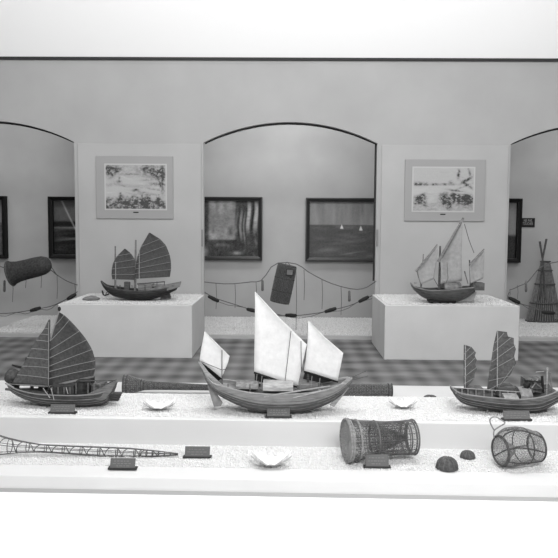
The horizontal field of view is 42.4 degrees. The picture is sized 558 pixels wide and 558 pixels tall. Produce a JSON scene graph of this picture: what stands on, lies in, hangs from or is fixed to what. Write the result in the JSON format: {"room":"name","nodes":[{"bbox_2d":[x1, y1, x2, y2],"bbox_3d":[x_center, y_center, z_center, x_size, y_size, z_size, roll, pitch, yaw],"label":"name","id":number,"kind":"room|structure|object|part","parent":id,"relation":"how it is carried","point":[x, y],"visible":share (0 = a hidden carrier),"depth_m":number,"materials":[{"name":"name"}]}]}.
{"room":"museum","nodes":[
{"label":"museum","id":0,"kind":"room"},
{"bbox_2d":[0,60,557,331],"bbox_3d":[0.116,-1.043,9.748,14.000,3.796,0.100,0,4,1],"label":"wall","id":1,"kind":"structure","parent":0,"point":[381,103],"depth_m":9.60,"materials":[{"name":"paint"}]},
{"bbox_2d":[0,122,73,142],"bbox_3d":[-3.917,-1.072,9.831,2.324,2.128,0.022,0,4,1],"label":"trim","id":2,"kind":"structure","parent":1,"relation":"attached to","point":[0,122],"depth_m":9.74,"materials":[{"name":"grey"}]},
{"bbox_2d":[0,266,77,315],"bbox_3d":[-3.418,0.101,9.821,1.348,0.832,0.053,0,4,1],"label":"float line","id":3,"kind":"object","parent":1,"relation":"hanging from","point":[73,295],"visible":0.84,"depth_m":9.82,"materials":[{"name":"grey fabric"}]},
{"bbox_2d":[4,256,56,285],"bbox_3d":[-3.329,-0.102,9.630,0.627,0.406,0.356,0,4,1],"label":"trap","id":4,"kind":"object","parent":3,"relation":"hanging from","point":[15,272],"visible":1,"depth_m":9.52,"materials":[{"name":"grey wicker"}]},
{"bbox_2d":[96,156,172,218],"bbox_3d":[-1.941,-1.230,9.680,1.038,0.837,0.025,0,4,1],"label":"painting","id":5,"kind":"object","parent":1,"relation":"attached to","point":[127,187],"visible":1,"depth_m":9.67,"materials":[{"name":"grey paper"}]},
{"bbox_2d":[106,165,165,208],"bbox_3d":[-1.925,-1.236,9.667,0.804,0.584,0.001,0,4,1],"label":"picture","id":6,"kind":"object","parent":5,"relation":"attached to","point":[127,186],"depth_m":9.67},
{"bbox_2d":[78,143,200,295],"bbox_3d":[-1.881,-0.487,9.756,1.659,2.662,0.015,0,4,1],"label":"wall panel","id":7,"kind":"object","parent":1,"relation":"attached to","point":[181,235],"depth_m":9.73,"materials":[{"name":"paint"}]},
{"bbox_2d":[201,229,202,245],"bbox_3d":[-1.040,-0.555,9.741,0.024,0.229,0.016,0,4,1],"label":"plate","id":8,"kind":"object","parent":1,"relation":"attached to","point":[201,229],"visible":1,"depth_m":9.73,"materials":[{"name":"grey metal"}]},
{"bbox_2d":[0,56,557,61],"bbox_3d":[0.127,-2.913,9.540,14.000,0.035,0.030,0,4,1],"label":"trim","id":9,"kind":"structure","parent":1,"relation":"attached to","point":[1,57],"depth_m":9.53,"materials":[{"name":"grey"}]},
{"bbox_2d":[205,262,375,317],"bbox_3d":[0.153,0.233,9.789,2.339,0.927,0.053,0,4,1],"label":"float line","id":10,"kind":"object","parent":1,"relation":"hanging from","point":[212,298],"visible":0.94,"depth_m":9.78,"materials":[{"name":"grey fabric"}]},
{"bbox_2d":[270,262,296,304],"bbox_3d":[0.057,0.056,9.617,0.351,0.570,0.286,0,4,1],"label":"trap","id":11,"kind":"object","parent":10,"relation":"hanging from","point":[283,283],"visible":1,"depth_m":9.51,"materials":[{"name":"wicker"}]},
{"bbox_2d":[205,123,376,280],"bbox_3d":[0.151,-1.044,9.786,2.324,2.128,0.022,0,4,1],"label":"trim","id":12,"kind":"structure","parent":1,"relation":"attached to","point":[275,123],"depth_m":9.71,"materials":[{"name":"grey"}]},
{"bbox_2d":[376,229,377,245],"bbox_3d":[1.325,-0.553,9.713,0.028,0.229,0.016,0,4,1],"label":"plate","id":13,"kind":"object","parent":1,"relation":"attached to","point":[376,229],"visible":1,"depth_m":9.71,"materials":[{"name":"grey metal"}]},
{"bbox_2d":[379,145,508,299],"bbox_3d":[2.210,-0.459,9.711,1.685,2.662,0.015,0,4,1],"label":"wall panel","id":14,"kind":"object","parent":1,"relation":"attached to","point":[403,244],"depth_m":9.69,"materials":[{"name":"paint"}]},
{"bbox_2d":[404,159,485,220],"bbox_3d":[2.219,-1.184,9.635,1.075,0.820,0.025,0,4,1],"label":"painting","id":15,"kind":"object","parent":1,"relation":"attached to","point":[434,190],"visible":1,"depth_m":9.62,"materials":[{"name":"grey paper"}]},
{"bbox_2d":[413,168,473,210],"bbox_3d":[2.198,-1.197,9.622,0.802,0.568,0.001,0,4,1],"label":"picture","id":16,"kind":"object","parent":15,"relation":"attached to","point":[434,189],"depth_m":9.62},
{"bbox_2d":[507,261,557,315],"bbox_3d":[3.590,0.130,9.741,0.987,0.748,0.053,0,4,1],"label":"float line","id":17,"kind":"object","parent":1,"relation":"hanging from","point":[549,313],"visible":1,"depth_m":9.74,"materials":[{"name":"grey fabric"}]},
{"bbox_2d":[511,128,557,144],"bbox_3d":[4.246,-0.630,9.770,2.324,2.900,0.022,0,4,1],"label":"trim","id":18,"kind":"structure","parent":1,"relation":"attached to","point":[556,128],"depth_m":9.67,"materials":[{"name":"grey"}]},
{"bbox_2d":[0,124,557,318],"bbox_3d":[0.141,-1.207,11.892,14.000,3.796,0.100,0,4,1],"label":"wall","id":19,"kind":"structure","parent":0,"point":[283,165],"depth_m":11.85,"materials":[{"name":"paint"}]},
{"bbox_2d":[0,196,8,258],"bbox_3d":[-5.238,-0.856,11.871,1.499,1.025,0.120,0,4,1],"label":"framed picture","id":20,"kind":"object","parent":19,"relation":"attached to","point":[4,252],"visible":1,"depth_m":11.85,"materials":[{"name":"black wood"}]},
{"bbox_2d":[48,196,75,258],"bbox_3d":[-3.032,-0.841,11.846,1.501,1.015,0.120,0,4,1],"label":"framed picture","id":21,"kind":"object","parent":19,"relation":"attached to","point":[61,210],"visible":0.23,"depth_m":11.88,"materials":[{"name":"black wood"}]},
{"bbox_2d":[204,197,262,259],"bbox_3d":[-1.020,-0.831,11.849,1.495,1.037,0.070,0,4,1],"label":"framed picture","id":22,"kind":"object","parent":19,"relation":"attached to","point":[233,226],"visible":0.73,"depth_m":11.86,"materials":[{"name":"black paint"}]},
{"bbox_2d":[305,198,373,261],"bbox_3d":[1.181,-0.806,11.825,1.489,1.044,0.070,0,4,1],"label":"framed picture","id":23,"kind":"object","parent":19,"relation":"attached to","point":[337,229],"visible":0.81,"depth_m":11.84,"materials":[{"name":"black paint"}]},
{"bbox_2d":[507,198,522,262],"bbox_3d":[3.216,-0.795,11.777,1.466,1.042,0.120,0,4,1],"label":"framed picture","id":24,"kind":"object","parent":19,"relation":"attached to","point":[515,204],"visible":0.06,"depth_m":11.78,"materials":[{"name":"black wood"}]},
{"bbox_2d":[522,218,534,226],"bbox_3d":[4.080,-0.925,11.810,0.230,0.149,0.014,0,4,1],"label":"notice sign","id":25,"kind":"object","parent":19,"relation":"attached to","point":[526,222],"visible":1,"depth_m":11.80,"materials":[{"name":"black"}]},
{"bbox_2d":[0,492,557,557],"bbox_3d":[0.022,1.432,2.917,14.000,0.100,3.600,0,4,1],"label":"floor","id":26,"kind":"structure","parent":0,"point":[32,525],"depth_m":3.81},
{"bbox_2d":[0,0,557,57],"bbox_3d":[0.085,-3.672,5.369,14.000,2.135,8.267,0,4,1],"label":"ceiling","id":27,"kind":"structure","parent":0,"point":[28,28],"depth_m":9.29,"materials":[{"name":"white paint"}]},
{"bbox_2d":[0,337,557,387],"bbox_3d":[0.086,1.013,8.401,14.000,0.100,7.400,0,4,1],"label":"floor","id":28,"kind":"structure","parent":0,"point":[359,356],"depth_m":8.12,"materials":[{"name":"tile"}]},
{"bbox_2d":[58,295,203,357],"bbox_3d":[-1.820,0.572,9.190,1.592,0.638,1.275,0,4,1],"label":"plinth","id":29,"kind":"object","parent":28,"relation":"on","point":[117,330],"visible":0.7,"depth_m":8.55,"materials":[{"name":"paint"}]},
{"bbox_2d":[62,293,200,304],"bbox_3d":[-1.823,0.249,9.179,1.540,0.030,1.244,0,4,1],"label":"gravel bed","id":30,"kind":"object","parent":29,"relation":"on","point":[180,297],"visible":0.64,"depth_m":8.90,"materials":[{"name":"white gravel"}]},
{"bbox_2d":[82,295,99,300],"bbox_3d":[-2.320,0.246,8.897,0.212,0.090,0.090,0,4,1],"label":"block","id":31,"kind":"object","parent":30,"relation":"on","point":[91,297],"visible":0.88,"depth_m":8.87,"materials":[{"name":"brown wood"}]},
{"bbox_2d":[101,233,180,299],"bbox_3d":[-1.703,-0.155,8.915,1.015,0.838,0.339,0,4,1],"label":"model sailboat","id":32,"kind":"object","parent":30,"relation":"on","point":[153,258],"visible":1,"depth_m":8.90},
{"bbox_3d":[-1.579,0.048,8.879,0.347,0.044,0.016,0,4,1],"label":"stern rail","id":33,"kind":"part","parent":32,"relation":"part of","materials":[{"name":"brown wood"}]},
{"bbox_2d":[0,380,557,501],"bbox_3d":[0.063,1.053,5.407,6.600,0.277,2.376,0,4,2],"label":"display stand","id":34,"kind":"object","parent":28,"relation":"on","point":[444,435],"visible":0.55,"depth_m":4.53,"materials":[{"name":"paint"}]},
{"bbox_2d":[122,374,208,392],"bbox_3d":[-0.875,0.908,6.158,0.927,0.174,0.174,0,4,1],"label":"trap","id":35,"kind":"object","parent":34,"relation":"on","point":[130,384],"visible":0.75,"depth_m":6.14,"materials":[{"name":"wicker"}]},
{"bbox_2d":[0,391,557,422],"bbox_3d":[0.056,0.925,5.235,5.813,0.021,0.681,0,4,2],"label":"sand","id":36,"kind":"object","parent":34,"relation":"on","point":[370,402],"visible":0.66,"depth_m":5.12,"materials":[{"name":"white sand"}]},
{"bbox_2d":[48,404,76,413],"bbox_3d":[-1.499,0.901,4.988,0.193,0.059,0.040,0,4,1],"label":"name plate","id":37,"kind":"object","parent":36,"relation":"on","point":[55,408],"visible":1,"depth_m":4.98,"materials":[{"name":"grey"}]},
{"bbox_3d":[-1.499,0.895,4.989,0.169,0.047,0.032,0,4,1],"label":"panel","id":38,"kind":"part","parent":37,"relation":"part of","materials":[{"name":"grey"}]},
{"bbox_2d":[4,306,122,407],"bbox_3d":[-1.572,0.564,5.189,0.870,0.728,0.299,0,4,1],"label":"model sailboat","id":39,"kind":"object","parent":36,"relation":"on","point":[47,376],"visible":1,"depth_m":5.18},
{"bbox_2d":[4,368,18,383],"bbox_3d":[-1.949,0.714,5.269,0.116,0.122,0.116,0,4,1],"label":"basket","id":40,"kind":"object","parent":39,"relation":"on","point":[11,377],"depth_m":5.22,"materials":[{"name":"wicker"}]},
{"bbox_3d":[-1.280,0.719,5.090,0.256,0.013,0.008,0,4,1],"label":"stern rail","id":41,"kind":"part","parent":39,"relation":"part of","materials":[{"name":"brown wood"}]},
{"bbox_2d":[143,399,175,409],"bbox_3d":[-0.848,0.886,5.101,0.232,0.076,0.122,0,4,1],"label":"shell","id":42,"kind":"object","parent":36,"relation":"on","point":[158,406],"visible":1,"depth_m":5.12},
{"bbox_2d":[265,408,291,417],"bbox_3d":[-0.003,0.914,4.919,0.181,0.062,0.040,0,4,1],"label":"name plate","id":43,"kind":"object","parent":36,"relation":"on","point":[271,413],"visible":1,"depth_m":4.91,"materials":[{"name":"grey"}]},
{"bbox_3d":[-0.003,0.908,4.921,0.157,0.050,0.032,0,4,1],"label":"panel","id":44,"kind":"part","parent":43,"relation":"part of","materials":[{"name":"grey"}]},
{"bbox_2d":[198,292,367,412],"bbox_3d":[0.032,0.512,5.021,1.184,0.852,0.319,0,4,1],"label":"boat","id":45,"kind":"object","parent":36,"relation":"on","point":[279,352],"visible":0.98,"depth_m":5.01,"materials":[{"name":"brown wood"}]},
{"bbox_2d":[389,396,416,407],"bbox_3d":[0.892,0.886,5.183,0.206,0.083,0.110,0,4,1],"label":"shell","id":46,"kind":"object","parent":36,"relation":"on","point":[406,404],"visible":1,"depth_m":5.20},
{"bbox_2d":[449,331,557,413],"bbox_3d":[1.607,0.667,5.105,0.785,0.611,0.312,0,4,1],"label":"model sailboat","id":47,"kind":"object","parent":36,"relation":"on","point":[532,395],"visible":0.99,"depth_m":5.06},
{"bbox_3d":[1.448,0.773,5.024,0.467,0.033,0.006,0,4,1],"label":"rail","id":48,"kind":"part","parent":47,"relation":"part of","materials":[{"name":"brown wood"}]},
{"bbox_2d":[523,382,530,387],"bbox_3d":[1.744,0.747,5.063,0.052,0.057,0.052,0,4,1],"label":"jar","id":49,"kind":"object","parent":47,"relation":"on","point":[526,384],"depth_m":5.05,"materials":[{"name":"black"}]},
{"bbox_2d":[520,376,541,391],"bbox_3d":[1.810,0.751,5.159,0.116,0.085,0.140,0,4,1],"label":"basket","id":50,"kind":"object","parent":47,"relation":"on","point":[535,378],"depth_m":5.10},
{"bbox_2d":[501,411,531,420],"bbox_3d":[1.610,0.927,4.881,0.201,0.061,0.040,0,4,1],"label":"name plate","id":51,"kind":"object","parent":36,"relation":"on","point":[507,415],"visible":0.91,"depth_m":4.88,"materials":[{"name":"grey metal"}]},
{"bbox_3d":[1.610,0.921,4.882,0.177,0.049,0.032,0,4,1],"label":"panel","id":52,"kind":"part","parent":51,"relation":"part of","materials":[{"name":"grey metal"}]},
{"bbox_2d":[0,442,557,472],"bbox_3d":[0.039,1.148,4.636,5.412,0.021,0.450,0,4,2],"label":"sand","id":53,"kind":"object","parent":34,"relation":"on","point":[334,451],"visible":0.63,"depth_m":4.59,"materials":[{"name":"white sand"}]},
{"bbox_2d":[0,435,177,456],"bbox_3d":[-1.260,1.063,4.622,1.226,0.160,0.140,0,4,1],"label":"trap","id":54,"kind":"object","parent":53,"relation":"on","point":[3,437],"visible":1,"depth_m":4.62,"materials":[{"name":"wicker"}]},
{"bbox_3d":[-1.259,1.064,4.642,1.224,0.107,0.029,1,4,3],"label":"long rod","id":55,"kind":"part","parent":54,"relation":"part of","materials":[{"name":"wicker"}]},
{"bbox_3d":[-1.260,1.070,4.600,1.224,0.102,0.031,0,4,-2],"label":"long rod","id":56,"kind":"part","parent":54,"relation":"part of","materials":[{"name":"wicker"}]},
{"bbox_3d":[-1.260,1.127,4.627,1.225,0.032,0.006,0,4,1],"label":"long rod","id":57,"kind":"part","parent":54,"relation":"part of","materials":[{"name":"wood"}]},
{"bbox_3d":[-1.260,1.103,4.649,1.226,0.042,0.034,1,4,3],"label":"long rod","id":58,"kind":"part","parent":54,"relation":"part of","materials":[{"name":"wicker"}]},
{"bbox_3d":[-1.261,1.114,4.603,1.226,0.033,0.032,0,4,-2],"label":"long rod","id":59,"kind":"part","parent":54,"relation":"part of","materials":[{"name":"wood"}]},
{"bbox_2d":[108,458,137,469],"bbox_3d":[-0.952,1.127,4.386,0.175,0.061,0.040,0,4,1],"label":"name plate","id":60,"kind":"object","parent":53,"relation":"on","point":[115,463],"visible":1,"depth_m":4.38,"materials":[{"name":"grey metal"}]},
{"bbox_2d":[183,446,211,458],"bbox_3d":[-0.522,1.109,4.608,0.183,0.068,0.040,0,4,1],"label":"name plate","id":61,"kind":"object","parent":53,"relation":"on","point":[190,451],"visible":1,"depth_m":4.60,"materials":[{"name":"grey metal"}]},
{"bbox_3d":[-0.522,1.103,4.609,0.159,0.056,0.032,0,4,1],"label":"panel","id":62,"kind":"part","parent":61,"relation":"part of","materials":[{"name":"grey metal"}]},
{"bbox_2d":[251,449,291,465],"bbox_3d":[-0.048,1.105,4.450,0.256,0.103,0.134,0,4,1],"label":"shell","id":63,"kind":"object","parent":53,"relation":"on","point":[271,460],"visible":1,"depth_m":4.47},
{"bbox_2d":[363,454,390,468],"bbox_3d":[0.605,1.124,4.440,0.166,0.078,0.040,0,4,1],"label":"name plate","id":64,"kind":"object","parent":53,"relation":"on","point":[371,460],"visible":1,"depth_m":4.44,"materials":[{"name":"grey"}]},
{"bbox_3d":[0.605,1.118,4.441,0.142,0.066,0.032,0,4,1],"label":"panel","id":65,"kind":"part","parent":64,"relation":"part of","materials":[{"name":"grey metal"}]},
{"bbox_2d":[339,418,420,463],"bbox_3d":[0.641,1.014,4.572,0.456,0.283,0.283,-1,4,-11],"label":"trap","id":66,"kind":"object","parent":53,"relation":"on","point":[347,435],"visible":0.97,"depth_m":4.51,"materials":[{"name":"wicker"}]},
{"bbox_2d":[435,456,458,471],"bbox_3d":[1.035,1.130,4.435,0.141,0.072,0.141,0,4,1],"label":"dome","id":67,"kind":"object","parent":53,"relation":"on","point":[444,463],"visible":1,"depth_m":4.39,"materials":[{"name":"wicker"}]},
{"bbox_2d":[460,450,475,459],"bbox_3d":[1.216,1.128,4.642,0.100,0.047,0.100,0,4,1],"label":"dome","id":68,"kind":"object","parent":53,"relation":"on","point":[466,454],"visible":1,"depth_m":4.61,"materials":[{"name":"wicker"}]},
{"bbox_2d":[489,416,546,466],"bbox_3d":[1.463,1.002,4.463,0.338,0.319,0.242,-1,5,-16],"label":"trap","id":69,"kind":"object","parent":53,"relation":"on","point":[511,451],"visible":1,"depth_m":4.43,"materials":[{"name":"metal wire"},{"name":"wire mesh"}]},
{"bbox_3d":[1.345,0.913,4.436,0.103,0.138,0.009,0,4,1],"label":"loop handle","id":70,"kind":"part","parent":69,"relation":"part of","materials":[{"name":"wicker"}]},
{"bbox_2d":[343,383,392,396],"bbox_3d":[0.749,0.946,6.142,0.434,0.123,0.121,0,4,1],"label":"trap","id":71,"kind":"object","parent":34,"relation":"on","point":[357,389],"visible":0.84,"depth_m":6.09,"materials":[{"name":"wicker"}]},
{"bbox_2d":[0,315,557,340],"bbox_3d":[0.117,0.739,11.013,14.000,0.050,1.950,0,4,1],"label":"ledge","id":72,"kind":"object","parent":28,"relation":"on","point":[5,320],"depth_m":10.08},
{"bbox_2d":[0,315,557,336],"bbox_3d":[0.213,0.709,11.031,8.619,0.036,1.907,0,4,1],"label":"gravel","id":73,"kind":"object","parent":72,"relation":"on","point":[240,322],"visible":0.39,"depth_m":10.92,"materials":[{"name":"grey gravel"}]},
{"bbox_2d":[525,239,557,322],"bbox_3d":[4.286,0.018,11.591,0.626,1.332,0.379,0,4,1],"label":"trap","id":74,"kind":"object","parent":73,"relation":"on","point":[544,284],"visible":0.98,"depth_m":11.51,"materials":[{"name":"grey"}]},
{"bbox_2d":[372,295,519,360],"bbox_3d":[2.049,0.590,9.146,1.587,0.654,1.275,0,4,1],"label":"plinth","id":75,"kind":"object","parent":28,"relation":"on","point":[399,332],"visible":0.94,"depth_m":8.51,"materials":[{"name":"paint"}]},
{"bbox_2d":[375,294,514,305],"bbox_3d":[2.047,0.260,9.132,1.549,0.030,1.247,0,4,1],"label":"gravel bed","id":76,"kind":"object","parent":75,"relation":"on","point":[415,299],"visible":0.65,"depth_m":8.93,"materials":[{"name":"white gravel"}]},
{"bbox_2d":[410,218,484,302],"bbox_3d":[2.027,-0.227,8.676,0.877,1.026,0.360,0,4,1],"label":"boat","id":77,"kind":"object","parent":76,"relation":"on","point":[449,290],"visible":1,"depth_m":8.64,"materials":[{"name":"grey fabric"}]},
{"bbox_2d":[471,282,484,289],"bbox_3d":[2.391,0.087,8.696,0.140,0.089,0.160,0,4,1],"label":"basket","id":78,"kind":"object","parent":77,"relation":"on","point":[474,285],"depth_m":8.62,"materials":[{"name":"wicker"}]}
]}

